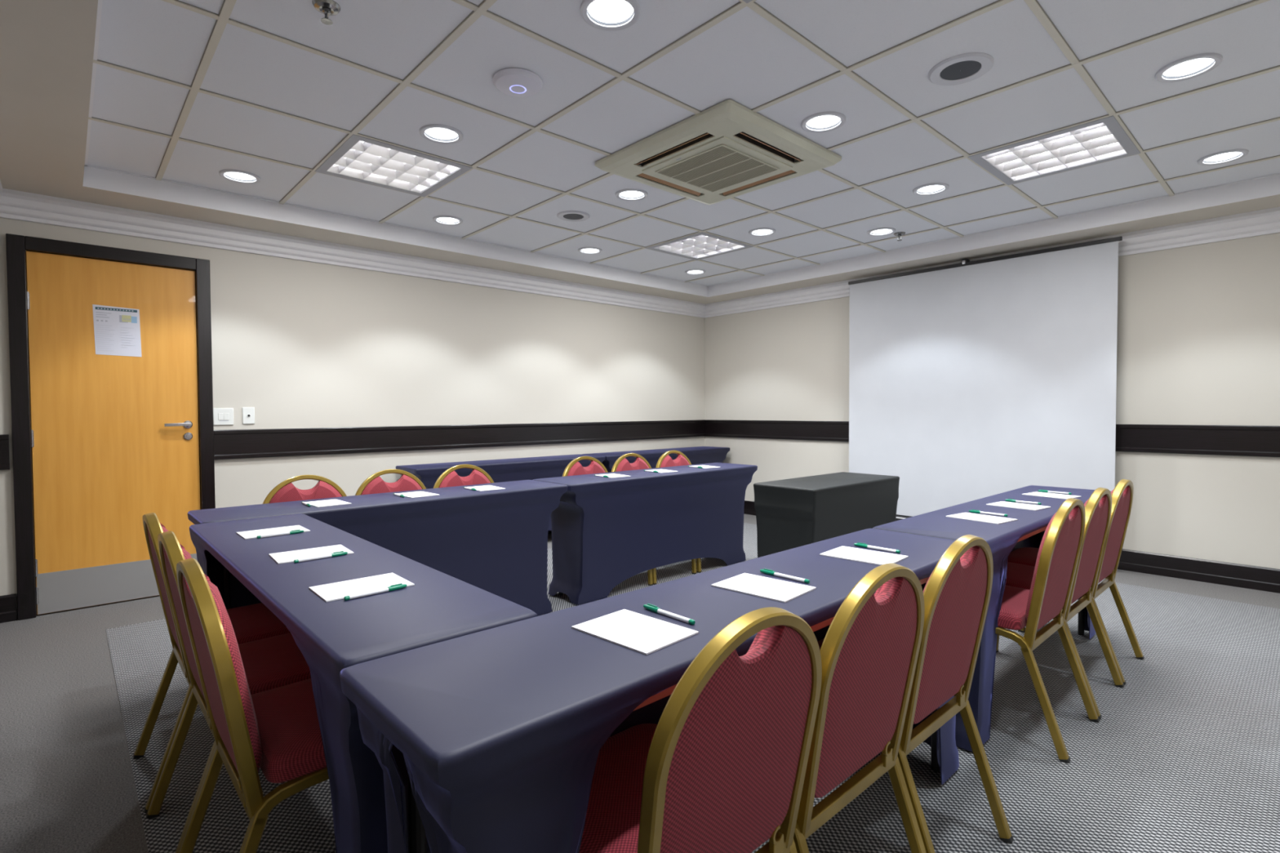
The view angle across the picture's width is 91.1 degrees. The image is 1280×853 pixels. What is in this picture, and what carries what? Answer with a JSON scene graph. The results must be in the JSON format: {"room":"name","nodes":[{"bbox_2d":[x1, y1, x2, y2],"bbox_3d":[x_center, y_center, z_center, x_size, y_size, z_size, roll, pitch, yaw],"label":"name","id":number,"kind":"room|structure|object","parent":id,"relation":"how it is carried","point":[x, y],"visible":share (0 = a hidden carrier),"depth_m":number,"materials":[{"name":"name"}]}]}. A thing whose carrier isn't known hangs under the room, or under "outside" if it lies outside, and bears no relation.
{"room":"conference room","nodes":[
{"label":"conference room","id":0,"kind":"room"},
{"bbox_2d":[0,217,704,619],"bbox_3d":[-1.470,-0.264,5.501,6.162,2.585,0.160,-2,2,-42],"label":"wall","id":1,"kind":"structure","parent":0,"point":[301,344],"depth_m":4.95,"materials":[{"name":"paint"}]},
{"bbox_2d":[0,434,9,470],"bbox_3d":[-3.554,0.143,3.474,0.095,0.195,0.026,-2,2,-42],"label":"trim","id":2,"kind":"structure","parent":1,"relation":"attached to","point":[4,438],"depth_m":3.49,"materials":[{"name":"brown wood"}]},
{"bbox_2d":[0,593,17,622],"bbox_3d":[-3.547,1.017,3.501,0.105,0.148,0.022,-2,2,-42],"label":"baseboard","id":3,"kind":"structure","parent":1,"relation":"attached to","point":[8,604],"depth_m":3.51,"materials":[{"name":"brown wood"}]},
{"bbox_2d":[5,233,215,620],"bbox_3d":[-3.195,0.000,3.863,0.940,2.159,0.173,-2,2,-42],"label":"door","id":4,"kind":"structure","parent":1,"relation":"in","point":[114,441],"depth_m":3.77,"materials":[{"name":"brown wood"}]},
{"bbox_2d":[92,304,142,356],"bbox_3d":[-3.175,-0.580,3.818,0.224,0.300,0.003,-2,2,-42],"label":"notice","id":5,"kind":"object","parent":4,"relation":"attached to","point":[117,330],"visible":1,"depth_m":3.82,"materials":[{"name":"white paper"}]},
{"bbox_2d":[213,408,233,425],"bbox_3d":[-2.777,-0.066,4.190,0.116,0.112,0.012,-2,2,-42],"label":"light switch","id":6,"kind":"object","parent":1,"relation":"attached to","point":[221,416],"visible":1,"depth_m":4.19,"materials":[{"name":"white plastic"}]},
{"bbox_2d":[242,407,254,424],"bbox_3d":[-2.670,-0.074,4.287,0.072,0.114,0.014,-2,2,-42],"label":"wall socket","id":7,"kind":"object","parent":1,"relation":"attached to","point":[248,413],"visible":1,"depth_m":4.29,"materials":[{"name":"white plastic"}]},
{"bbox_2d":[0,188,705,317],"bbox_3d":[-1.386,-1.286,5.376,5.922,0.137,0.105,-2,2,-42],"label":"trim","id":8,"kind":"structure","parent":1,"relation":"attached to","point":[14,204],"depth_m":4.39,"materials":[{"name":"white paint"}]},
{"bbox_2d":[213,419,705,459],"bbox_3d":[-1.020,0.070,5.795,4.875,0.195,0.026,-2,2,-42],"label":"trim","id":9,"kind":"structure","parent":1,"relation":"attached to","point":[271,442],"depth_m":5.11,"materials":[{"name":"brown wood"}]},
{"bbox_2d":[0,0,1279,304],"bbox_3d":[0.433,-1.448,3.385,6.162,0.273,5.732,-2,2,-42],"label":"ceiling","id":10,"kind":"structure","parent":0,"point":[141,105],"depth_m":2.81,"materials":[{"name":"paint"}]},
{"bbox_2d":[218,168,261,183],"bbox_3d":[-2.265,-1.462,3.558,0.202,0.107,0.202,-2,2,-42],"label":"recessed light","id":11,"kind":"object","parent":10,"relation":"in","point":[233,175],"visible":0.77,"depth_m":3.55,"materials":[{"name":"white glass"}]},
{"bbox_2d":[311,0,340,25],"bbox_3d":[-1.032,-1.360,2.068,0.084,0.054,0.084,-2,2,-42],"label":"sprinkler head","id":12,"kind":"object","parent":10,"relation":"attached to","point":[326,5],"visible":1,"depth_m":2.06},
{"bbox_2d":[315,133,472,196],"bbox_3d":[-1.358,-1.460,3.456,0.625,0.094,0.625,-2,2,-42],"label":"light panel","id":13,"kind":"object","parent":10,"relation":"attached to","point":[362,159],"visible":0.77,"depth_m":3.47,"materials":[{"name":"grey metal"}]},
{"bbox_2d":[419,124,463,143],"bbox_3d":[-0.956,-1.455,3.027,0.202,0.107,0.202,-2,2,-42],"label":"recessed light","id":14,"kind":"object","parent":10,"relation":"in","point":[437,133],"visible":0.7,"depth_m":3.02,"materials":[{"name":"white glass"}]},
{"bbox_2d":[432,215,462,225],"bbox_3d":[-1.343,-1.488,4.393,0.202,0.107,0.202,-2,2,-42],"label":"recessed light","id":15,"kind":"object","parent":10,"relation":"in","point":[442,220],"visible":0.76,"depth_m":4.39,"materials":[{"name":"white glass"}]},
{"bbox_2d":[493,67,542,97],"bbox_3d":[-0.494,-1.383,2.544,0.198,0.038,0.198,-2,2,-42],"label":"wireless access point","id":16,"kind":"object","parent":10,"relation":"attached to","point":[508,81],"visible":1,"depth_m":2.50,"materials":[{"name":"white plastic"}]},
{"bbox_2d":[556,210,589,222],"bbox_3d":[-0.458,-1.443,4.316,0.224,0.010,0.224,-2,2,-42],"label":"ceiling speaker","id":17,"kind":"object","parent":10,"relation":"attached to","point":[567,215],"visible":1,"depth_m":4.30,"materials":[{"name":"grey plastic"}]},
{"bbox_2d":[563,213,583,219],"bbox_3d":[-0.458,-1.443,4.316,0.141,0.002,0.141,-1,2,-38],"label":"grille","id":18,"kind":"object","parent":17,"relation":"attached to","point":[566,216],"depth_m":4.32,"materials":[{"name":"grey metal"}]},
{"bbox_2d":[577,246,602,253],"bbox_3d":[-0.417,-1.515,5.241,0.202,0.107,0.202,-2,2,-42],"label":"recessed light","id":19,"kind":"object","parent":10,"relation":"in","point":[588,250],"visible":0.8,"depth_m":5.24,"materials":[{"name":"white glass"}]},
{"bbox_2d":[580,0,640,31],"bbox_3d":[-0.099,-1.435,2.101,0.202,0.107,0.202,-2,2,-42],"label":"recessed light","id":20,"kind":"object","parent":10,"relation":"in","point":[604,15],"visible":1,"depth_m":2.11,"materials":[{"name":"grey"}]},
{"bbox_2d":[615,188,648,200],"bbox_3d":[-0.052,-1.482,3.890,0.202,0.107,0.202,-2,2,-42],"label":"recessed light","id":21,"kind":"object","parent":10,"relation":"in","point":[627,194],"visible":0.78,"depth_m":3.88,"materials":[{"name":"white glass"}]},
{"bbox_2d":[684,269,706,274],"bbox_3d":[0.535,-1.542,6.071,0.202,0.107,0.202,-2,2,-42],"label":"recessed light","id":22,"kind":"object","parent":10,"relation":"in","point":[689,271],"visible":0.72,"depth_m":6.06,"materials":[{"name":"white glass"}]},
{"bbox_2d":[645,231,752,260],"bbox_3d":[0.485,-1.513,5.144,0.625,0.094,0.625,-2,2,-42],"label":"light panel","id":23,"kind":"object","parent":10,"relation":"attached to","point":[700,246],"visible":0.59,"depth_m":5.17,"materials":[{"name":"grey plastic"}]},
{"bbox_2d":[595,99,841,204],"bbox_3d":[0.412,-1.395,3.359,0.940,0.058,0.940,-2,2,-42],"label":"air conditioner","id":24,"kind":"object","parent":10,"relation":"attached to","point":[730,148],"visible":1,"depth_m":3.21,"materials":[{"name":"beige plastic"}]},
{"bbox_2d":[655,144,779,192],"bbox_3d":[0.412,-1.369,3.359,0.472,0.005,0.472,-2,2,-42],"label":"grille","id":25,"kind":"object","parent":24,"relation":"attached to","point":[714,168],"depth_m":3.33,"materials":[{"name":"beige plastic"}]},
{"bbox_2d":[748,227,776,235],"bbox_3d":[0.918,-1.508,4.719,0.202,0.107,0.202,-2,2,-42],"label":"recessed light","id":26,"kind":"object","parent":10,"relation":"in","point":[758,231],"visible":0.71,"depth_m":4.71,"materials":[{"name":"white glass"}]},
{"bbox_2d":[800,111,846,133],"bbox_3d":[0.853,-1.461,2.922,0.202,0.107,0.202,-2,2,-42],"label":"recessed light","id":27,"kind":"object","parent":10,"relation":"in","point":[827,121],"visible":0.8,"depth_m":2.92,"materials":[{"name":"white glass"}]},
{"bbox_2d":[866,226,895,235],"bbox_3d":[1.816,-1.513,4.728,0.202,0.107,0.202,-2,2,-42],"label":"recessed light","id":28,"kind":"object","parent":10,"relation":"in","point":[883,231],"visible":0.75,"depth_m":4.72,"materials":[{"name":"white glass"}]},
{"bbox_2d":[893,231,905,240],"bbox_3d":[1.977,-1.446,4.786,0.084,0.054,0.084,-2,2,-42],"label":"sprinkler head","id":29,"kind":"object","parent":10,"relation":"attached to","point":[899,234],"visible":1,"depth_m":4.77},
{"bbox_2d":[912,182,949,195],"bbox_3d":[1.768,-1.489,3.819,0.202,0.107,0.202,-2,2,-42],"label":"recessed light","id":30,"kind":"object","parent":10,"relation":"in","point":[931,188],"visible":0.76,"depth_m":3.81,"materials":[{"name":"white glass"}]},
{"bbox_2d":[928,52,994,85],"bbox_3d":[1.262,-1.404,2.476,0.232,0.010,0.232,-2,2,-42],"label":"ceiling speaker","id":31,"kind":"object","parent":10,"relation":"attached to","point":[972,65],"visible":1,"depth_m":2.46,"materials":[{"name":"grey"}]},
{"bbox_2d":[939,60,981,79],"bbox_3d":[1.262,-1.403,2.476,0.146,0.002,0.146,0,1,-2],"label":"grille","id":32,"kind":"object","parent":31,"relation":"attached to","point":[969,69],"depth_m":2.48,"materials":[{"name":"grey metal"}]},
{"bbox_2d":[968,115,1140,185],"bbox_3d":[2.174,-1.473,3.302,0.625,0.094,0.625,-2,2,-42],"label":"light panel","id":33,"kind":"object","parent":10,"relation":"attached to","point":[1103,140],"visible":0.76,"depth_m":3.31,"materials":[{"name":"grey"}]},
{"bbox_2d":[1155,53,1222,82],"bbox_3d":[2.156,-1.456,2.471,0.202,0.107,0.202,-2,2,-42],"label":"recessed light","id":34,"kind":"object","parent":10,"relation":"in","point":[1187,68],"visible":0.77,"depth_m":2.47,"materials":[{"name":"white glass"}]},
{"bbox_2d":[1197,148,1248,165],"bbox_3d":[3.110,-1.484,3.353,0.202,0.107,0.202,-2,2,-42],"label":"recessed light","id":35,"kind":"object","parent":10,"relation":"in","point":[1230,155],"visible":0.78,"depth_m":3.35,"materials":[{"name":"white glass"}]},
{"bbox_2d":[0,514,1279,852],"bbox_3d":[0.446,1.121,3.452,6.222,0.103,5.792,-2,2,-42],"label":"floor","id":36,"kind":"structure","parent":0,"point":[1184,757],"depth_m":2.17,"materials":[{"name":"carpet"}]},
{"bbox_2d":[133,512,290,813],"bbox_3d":[-1.382,0.692,2.129,0.517,0.849,0.418,-2,2,-42],"label":"banquet chair","id":37,"kind":"object","parent":36,"relation":"on","point":[250,623],"visible":0.43,"depth_m":2.07,"materials":[{"name":"gold metal"}]},
{"bbox_2d":[146,530,311,852],"bbox_3d":[-1.092,0.699,1.817,0.517,0.849,0.418,-2,2,-42],"label":"banquet chair","id":38,"kind":"object","parent":36,"relation":"on","point":[276,661],"visible":0.38,"depth_m":1.77,"materials":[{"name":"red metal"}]},
{"bbox_2d":[176,558,328,852],"bbox_3d":[-0.807,0.706,1.500,0.517,0.849,0.418,-2,2,-42],"label":"banquet chair","id":39,"kind":"object","parent":36,"relation":"on","point":[276,731],"visible":0.74,"depth_m":1.32,"materials":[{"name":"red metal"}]},
{"bbox_2d":[262,475,346,503],"bbox_3d":[-1.540,0.670,3.013,0.418,0.849,0.517,-2,2,-42],"label":"banquet chair","id":40,"kind":"object","parent":36,"relation":"on","point":[285,491],"visible":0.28,"depth_m":3.12,"materials":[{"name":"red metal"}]},
{"bbox_2d":[355,469,426,495],"bbox_3d":[-1.225,0.661,3.301,0.418,0.849,0.517,-2,2,-42],"label":"banquet chair","id":41,"kind":"object","parent":36,"relation":"on","point":[374,484],"visible":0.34,"depth_m":3.41,"materials":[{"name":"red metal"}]},
{"bbox_2d":[433,464,493,488],"bbox_3d":[-0.908,0.652,3.592,0.418,0.849,0.517,-2,2,-42],"label":"banquet chair","id":42,"kind":"object","parent":36,"relation":"on","point":[449,477],"visible":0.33,"depth_m":3.70,"materials":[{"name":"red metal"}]},
{"bbox_2d":[562,456,653,598],"bbox_3d":[-0.242,0.633,4.201,0.418,0.849,0.517,-2,2,-42],"label":"banquet chair","id":43,"kind":"object","parent":36,"relation":"on","point":[574,468],"visible":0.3,"depth_m":4.28,"materials":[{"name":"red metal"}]},
{"bbox_2d":[611,453,696,584],"bbox_3d":[0.073,0.624,4.490,0.418,0.849,0.517,-2,2,-42],"label":"banquet chair","id":44,"kind":"object","parent":36,"relation":"on","point":[621,464],"visible":0.29,"depth_m":4.55,"materials":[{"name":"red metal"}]},
{"bbox_2d":[407,577,940,852],"bbox_3d":[0.289,0.756,1.526,1.785,0.723,0.358,-2,2,-42],"label":"table","id":45,"kind":"object","parent":36,"relation":"on","point":[417,836],"visible":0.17,"depth_m":1.03,"materials":[{"name":"blue fabric"}]},
{"bbox_2d":[339,528,959,852],"bbox_3d":[0.289,0.749,1.525,1.805,0.725,0.382,-2,2,-42],"label":"table cover","id":46,"kind":"object","parent":45,"relation":"on","point":[499,734],"visible":0.38,"depth_m":0.98,"materials":[{"name":"blue fabric"}]},
{"bbox_2d":[570,608,698,655],"bbox_3d":[-0.011,0.394,1.215,0.202,0.004,0.148,1,2,43],"label":"paper","id":47,"kind":"object","parent":46,"relation":"on","point":[641,633],"visible":1,"depth_m":1.21,"materials":[{"name":"grey paper"}]},
{"bbox_2d":[643,603,695,625],"bbox_3d":[0.058,0.386,1.299,0.012,0.013,0.145,-2,2,-42],"label":"ballpoint pen","id":48,"kind":"object","parent":46,"relation":"on","point":[651,607],"visible":1,"depth_m":1.29,"materials":[{"name":"white plastic"}]},
{"bbox_2d":[711,573,816,603],"bbox_3d":[0.295,0.385,1.507,0.202,0.004,0.148,1,2,42],"label":"pad","id":49,"kind":"object","parent":46,"relation":"on","point":[770,588],"visible":1,"depth_m":1.50,"materials":[{"name":"grey paper"}]},
{"bbox_2d":[760,568,809,583],"bbox_3d":[0.364,0.377,1.591,0.012,0.013,0.145,-2,2,-42],"label":"ballpoint pen","id":50,"kind":"object","parent":46,"relation":"on","point":[766,571],"visible":1,"depth_m":1.59,"materials":[{"name":"white plastic"}]},
{"bbox_2d":[819,546,908,565],"bbox_3d":[0.648,0.375,1.822,0.202,0.004,0.148,1,2,43],"label":"pad","id":51,"kind":"object","parent":46,"relation":"on","point":[860,555],"visible":0.86,"depth_m":1.81,"materials":[{"name":"grey paper"}]},
{"bbox_2d":[853,542,900,553],"bbox_3d":[0.717,0.367,1.906,0.012,0.013,0.145,-2,2,-42],"label":"ballpoint pen","id":52,"kind":"object","parent":46,"relation":"on","point":[859,544],"visible":1,"depth_m":1.90,"materials":[{"name":"white plastic"}]},
{"bbox_2d":[655,450,701,573],"bbox_3d":[0.399,0.614,4.789,0.418,0.849,0.517,-2,2,-42],"label":"banquet chair","id":53,"kind":"object","parent":36,"relation":"on","point":[664,460],"visible":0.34,"depth_m":4.86,"materials":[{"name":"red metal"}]},
{"bbox_2d":[578,607,822,852],"bbox_3d":[0.045,0.711,1.151,0.418,0.849,0.517,-2,2,-42],"label":"banquet chair","id":54,"kind":"object","parent":36,"relation":"on","point":[722,767],"visible":0.91,"depth_m":1.01,"materials":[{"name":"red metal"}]},
{"bbox_2d":[793,563,926,852],"bbox_3d":[0.358,0.702,1.438,0.418,0.849,0.517,-2,2,-42],"label":"banquet chair","id":55,"kind":"object","parent":36,"relation":"on","point":[869,651],"visible":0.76,"depth_m":1.28,"materials":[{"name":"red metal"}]},
{"bbox_2d":[817,534,1013,852],"bbox_3d":[0.674,0.693,1.726,0.418,0.849,0.517,-2,2,-42],"label":"banquet chair","id":56,"kind":"object","parent":36,"relation":"on","point":[957,593],"visible":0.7,"depth_m":1.58,"materials":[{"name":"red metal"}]},
{"bbox_2d":[995,497,1099,762],"bbox_3d":[1.374,0.672,2.368,0.418,0.849,0.517,-2,2,-42],"label":"banquet chair","id":57,"kind":"object","parent":36,"relation":"on","point":[1047,598],"visible":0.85,"depth_m":2.18,"materials":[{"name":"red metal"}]},
{"bbox_2d":[1017,525,1084,635],"bbox_3d":[1.632,0.717,2.755,1.797,0.723,0.358,-2,2,-42],"label":"table","id":58,"kind":"object","parent":36,"relation":"on","point":[1081,623],"visible":0.04,"depth_m":3.20,"materials":[{"name":"brown wood"}]},
{"bbox_2d":[872,484,1111,751],"bbox_3d":[1.632,0.710,2.755,1.817,0.725,0.382,-2,2,-42],"label":"table cover","id":59,"kind":"object","parent":58,"relation":"on","point":[1002,539],"visible":0.39,"depth_m":2.21,"materials":[{"name":"blue fabric"}]},
{"bbox_2d":[946,512,1017,524],"bbox_3d":[1.323,0.355,2.437,0.148,0.004,0.202,-1,2,-34],"label":"pad","id":60,"kind":"object","parent":59,"relation":"on","point":[966,516],"visible":1,"depth_m":2.43,"materials":[{"name":"grey paper"}]},
{"bbox_2d":[968,509,1008,516],"bbox_3d":[1.399,0.348,2.528,0.012,0.013,0.145,-2,2,-39],"label":"ballpoint pen","id":61,"kind":"object","parent":59,"relation":"on","point":[971,510],"visible":1,"depth_m":2.53,"materials":[{"name":"white plastic"}]},
{"bbox_2d":[985,501,1050,511],"bbox_3d":[1.647,0.346,2.737,0.148,0.004,0.202,-1,2,-35],"label":"pad","id":62,"kind":"object","parent":59,"relation":"on","point":[1002,504],"visible":1,"depth_m":2.73,"materials":[{"name":"grey paper"}]},
{"bbox_2d":[1004,498,1041,504],"bbox_3d":[1.723,0.338,2.828,0.012,0.013,0.145,-2,2,-39],"label":"ballpoint pen","id":63,"kind":"object","parent":59,"relation":"on","point":[1008,500],"visible":1,"depth_m":2.83,"materials":[{"name":"white plastic"}]},
{"bbox_2d":[1022,491,1080,499],"bbox_3d":[2.000,0.336,3.057,0.148,0.004,0.202,-1,2,-33],"label":"pad","id":64,"kind":"object","parent":59,"relation":"on","point":[1033,494],"visible":0.89,"depth_m":3.05,"materials":[{"name":"grey paper"}]},
{"bbox_2d":[1038,489,1071,494],"bbox_3d":[2.076,0.328,3.147,0.012,0.013,0.145,-2,2,-39],"label":"ballpoint pen","id":65,"kind":"object","parent":59,"relation":"on","point":[1039,491],"visible":0.99,"depth_m":3.14,"materials":[{"name":"white plastic"}]},
{"bbox_2d":[1005,487,1124,719],"bbox_3d":[1.687,0.663,2.654,0.418,0.849,0.517,-2,2,-42],"label":"banquet chair","id":66,"kind":"object","parent":36,"relation":"on","point":[1098,508],"visible":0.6,"depth_m":2.55,"materials":[{"name":"gold metal"}]},
{"bbox_2d":[995,479,1144,684],"bbox_3d":[2.003,0.654,2.943,0.418,0.849,0.517,-2,2,-42],"label":"banquet chair","id":67,"kind":"object","parent":36,"relation":"on","point":[1122,493],"visible":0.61,"depth_m":2.86,"materials":[{"name":"gold metal"}]},
{"bbox_3d":[-0.962,0.753,1.871,0.375,0.723,1.774,-2,2,-42],"label":"table","id":68,"kind":"object","parent":36,"relation":"on","visible":0},
{"bbox_2d":[189,513,537,852],"bbox_3d":[-0.962,0.746,1.870,0.399,0.725,1.794,-2,2,-42],"label":"table cover","id":69,"kind":"object","parent":68,"relation":"on","point":[333,637],"visible":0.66,"depth_m":1.34,"materials":[{"name":"blue fabric"}]},
{"bbox_2d":[235,524,310,539],"bbox_3d":[-1.299,0.374,2.227,0.202,0.004,0.148,-2,2,-42],"label":"pad","id":70,"kind":"object","parent":69,"relation":"on","point":[250,534],"visible":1,"depth_m":2.22,"materials":[{"name":"grey paper"}]},
{"bbox_2d":[256,529,303,538],"bbox_3d":[-1.240,0.370,2.168,0.012,0.013,0.145,1,2,45],"label":"ballpoint pen","id":71,"kind":"object","parent":69,"relation":"on","point":[295,531],"visible":1,"depth_m":2.17,"materials":[{"name":"white plastic"}]},
{"bbox_2d":[268,544,354,564],"bbox_3d":[-0.984,0.381,1.881,0.202,0.004,0.148,-2,2,-39],"label":"pad","id":72,"kind":"object","parent":69,"relation":"on","point":[288,557],"visible":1,"depth_m":1.88,"materials":[{"name":"grey paper"}]},
{"bbox_2d":[293,551,347,563],"bbox_3d":[-0.924,0.378,1.823,0.012,0.013,0.145,1,2,45],"label":"ballpoint pen","id":73,"kind":"object","parent":69,"relation":"on","point":[341,553],"visible":1,"depth_m":1.82,"materials":[{"name":"white plastic"}]},
{"bbox_2d":[308,573,414,602],"bbox_3d":[-0.675,0.389,1.527,0.202,0.004,0.148,-2,2,-41],"label":"pad","id":74,"kind":"object","parent":69,"relation":"on","point":[336,591],"visible":1,"depth_m":1.52,"materials":[{"name":"grey paper"}]},
{"bbox_2d":[343,583,407,600],"bbox_3d":[-0.616,0.385,1.469,0.012,0.013,0.145,1,2,45],"label":"ballpoint pen","id":75,"kind":"object","parent":69,"relation":"on","point":[395,587],"visible":1,"depth_m":1.47,"materials":[{"name":"white plastic"}]},
{"bbox_3d":[-1.187,0.720,3.174,1.720,0.723,0.390,-2,2,-42],"label":"table","id":76,"kind":"object","parent":36,"relation":"on","visible":0},
{"bbox_2d":[187,480,568,615],"bbox_3d":[-1.187,0.713,3.174,1.740,0.725,0.414,-2,2,-42],"label":"table cover","id":77,"kind":"object","parent":76,"relation":"on","point":[495,542],"visible":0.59,"depth_m":3.22,"materials":[{"name":"blue fabric"}]},
{"bbox_2d":[301,501,311,506],"bbox_3d":[-1.525,0.353,2.869,0.012,0.013,0.145,-2,2,-39],"label":"ballpoint pen","id":78,"kind":"object","parent":77,"relation":"on","point":[302,502],"visible":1,"depth_m":2.86,"materials":[{"name":"white plastic"}]},
{"bbox_2d":[305,498,351,507],"bbox_3d":[-1.455,0.357,2.921,0.202,0.004,0.148,1,2,44],"label":"pad","id":79,"kind":"object","parent":77,"relation":"on","point":[319,504],"visible":0.82,"depth_m":2.90,"materials":[{"name":"grey paper"}]},
{"bbox_2d":[393,493,404,497],"bbox_3d":[-1.210,0.344,3.157,0.012,0.013,0.145,-2,2,-39],"label":"ballpoint pen","id":80,"kind":"object","parent":77,"relation":"on","point":[394,494],"visible":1,"depth_m":3.15,"materials":[{"name":"white plastic"}]},
{"bbox_2d":[397,491,439,497],"bbox_3d":[-1.141,0.347,3.208,0.202,0.004,0.148,1,2,44],"label":"pad","id":81,"kind":"object","parent":77,"relation":"on","point":[415,494],"visible":0.93,"depth_m":3.20,"materials":[{"name":"grey paper"}]},
{"bbox_2d":[463,486,475,490],"bbox_3d":[-0.922,0.337,3.408,0.012,0.013,0.145,-2,2,-39],"label":"ballpoint pen","id":82,"kind":"object","parent":77,"relation":"on","point":[464,487],"visible":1,"depth_m":3.40,"materials":[{"name":"white plastic"}]},
{"bbox_2d":[468,484,505,491],"bbox_3d":[-0.852,0.340,3.459,0.148,0.004,0.202,-1,2,-38],"label":"pad","id":83,"kind":"object","parent":77,"relation":"on","point":[480,488],"visible":0.79,"depth_m":3.43,"materials":[{"name":"grey paper"}]},
{"bbox_3d":[0.115,0.683,4.366,1.747,0.723,0.390,-2,2,-42],"label":"table","id":84,"kind":"object","parent":36,"relation":"on","visible":0},
{"bbox_2d":[533,462,757,604],"bbox_3d":[0.115,0.675,4.366,1.767,0.725,0.414,-2,2,-42],"label":"table cover","id":85,"kind":"object","parent":84,"relation":"on","point":[606,532],"visible":0.89,"depth_m":4.04,"materials":[{"name":"blue fabric"}]},
{"bbox_2d":[594,474,608,477],"bbox_3d":[-0.247,0.317,4.032,0.012,0.013,0.145,-2,2,-39],"label":"ballpoint pen","id":86,"kind":"object","parent":85,"relation":"on","point":[604,476],"visible":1,"depth_m":4.02,"materials":[{"name":"white plastic"}]},
{"bbox_2d":[597,473,631,478],"bbox_3d":[-0.177,0.320,4.084,0.148,0.004,0.202,-1,2,-35],"label":"pad","id":87,"kind":"object","parent":85,"relation":"on","point":[610,475],"visible":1,"depth_m":4.08,"materials":[{"name":"grey paper"}]},
{"bbox_2d":[644,470,658,472],"bbox_3d":[0.077,0.307,4.330,0.012,0.013,0.145,-2,2,-39],"label":"ballpoint pen","id":88,"kind":"object","parent":85,"relation":"on","point":[654,471],"visible":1,"depth_m":4.32,"materials":[{"name":"white plastic"}]},
{"bbox_2d":[650,469,678,473],"bbox_3d":[0.147,0.311,4.381,0.148,0.004,0.202,-1,2,-33],"label":"pad","id":89,"kind":"object","parent":85,"relation":"on","point":[660,471],"visible":0.86,"depth_m":4.39,"materials":[{"name":"grey paper"}]},
{"bbox_2d":[688,466,702,468],"bbox_3d":[0.409,0.298,4.641,0.012,0.013,0.145,-2,2,-39],"label":"ballpoint pen","id":90,"kind":"object","parent":85,"relation":"on","point":[700,467],"visible":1,"depth_m":4.63,"materials":[{"name":"white plastic"}]},
{"bbox_2d":[693,465,720,468],"bbox_3d":[0.479,0.301,4.692,0.148,0.004,0.202,-1,2,-33],"label":"pad","id":91,"kind":"object","parent":85,"relation":"on","point":[703,466],"visible":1,"depth_m":4.69,"materials":[{"name":"grey paper"}]},
{"bbox_3d":[-1.118,0.662,5.403,1.794,0.723,0.375,-2,2,-42],"label":"table","id":92,"kind":"object","parent":36,"relation":"on","visible":0},
{"bbox_2d":[395,453,605,530],"bbox_3d":[-1.118,0.655,5.403,1.814,0.725,0.399,-2,2,-42],"label":"table cover","id":93,"kind":"object","parent":92,"relation":"on","point":[501,470],"visible":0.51,"depth_m":5.22,"materials":[{"name":"blue fabric"}]},
{"bbox_3d":[0.222,0.623,6.630,1.789,0.723,0.375,-2,2,-42],"label":"table","id":94,"kind":"object","parent":36,"relation":"on","visible":0},
{"bbox_2d":[582,446,729,472],"bbox_3d":[0.222,0.616,6.630,1.809,0.725,0.399,-2,2,-42],"label":"table cover","id":95,"kind":"object","parent":94,"relation":"on","point":[695,455],"visible":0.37,"depth_m":6.63,"materials":[{"name":"blue fabric"}]},
{"bbox_2d":[704,232,1279,568],"bbox_3d":[2.666,-0.284,5.457,0.120,2.585,5.732,-2,2,-42],"label":"wall","id":96,"kind":"structure","parent":0,"point":[1198,331],"depth_m":4.33,"materials":[{"name":"paint"}]},
{"bbox_2d":[848,235,1122,520],"bbox_3d":[2.643,-0.169,5.127,0.245,2.376,2.057,-2,2,-42],"label":"projection screen","id":97,"kind":"object","parent":96,"relation":"attached to","point":[969,380],"visible":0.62,"depth_m":4.98,"materials":[{"name":"fabric"}]},
{"bbox_2d":[704,206,1279,317],"bbox_3d":[2.578,-1.305,5.355,0.105,0.137,5.492,-2,2,-42],"label":"trim","id":98,"kind":"structure","parent":96,"relation":"attached to","point":[1265,221],"depth_m":4.35,"materials":[{"name":"white paint"}]},
{"bbox_2d":[705,419,1279,457],"bbox_3d":[2.614,0.062,5.417,0.026,0.195,5.492,-2,2,-42],"label":"trim","id":99,"kind":"structure","parent":96,"relation":"attached to","point":[1221,440],"depth_m":4.36,"materials":[{"name":"brown wood"}]},
{"bbox_2d":[743,500,1279,593],"bbox_3d":[2.620,0.936,5.441,0.022,0.148,5.492,-2,2,-42],"label":"baseboard","id":100,"kind":"structure","parent":96,"relation":"attached to","point":[1235,575],"depth_m":4.21,"materials":[{"name":"brown wood"}]},
{"bbox_3d":[-1.788,-0.155,1.378,0.120,2.585,5.732,-2,2,-42],"label":"wall","id":101,"kind":"structure","parent":0,"visible":0},
{"bbox_2d":[0,179,2,193],"bbox_3d":[-1.710,-1.181,1.427,0.105,0.137,5.492,-2,2,-42],"label":"trim","id":102,"kind":"structure","parent":101,"relation":"attached to","point":[1,186],"depth_m":3.35,"materials":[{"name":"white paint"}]},
{"bbox_3d":[1.193,0.695,3.954,0.984,0.708,0.400,-2,2,-41],"label":"side table","id":103,"kind":"object","parent":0,"visible":0},
{"bbox_2d":[753,471,899,557],"bbox_3d":[1.193,0.688,3.954,1.050,0.710,0.424,-2,2,-41],"label":"table cover","id":104,"kind":"object","parent":103,"relation":"on","point":[797,512],"visible":0.67,"depth_m":3.70,"materials":[{"name":"black fabric"}]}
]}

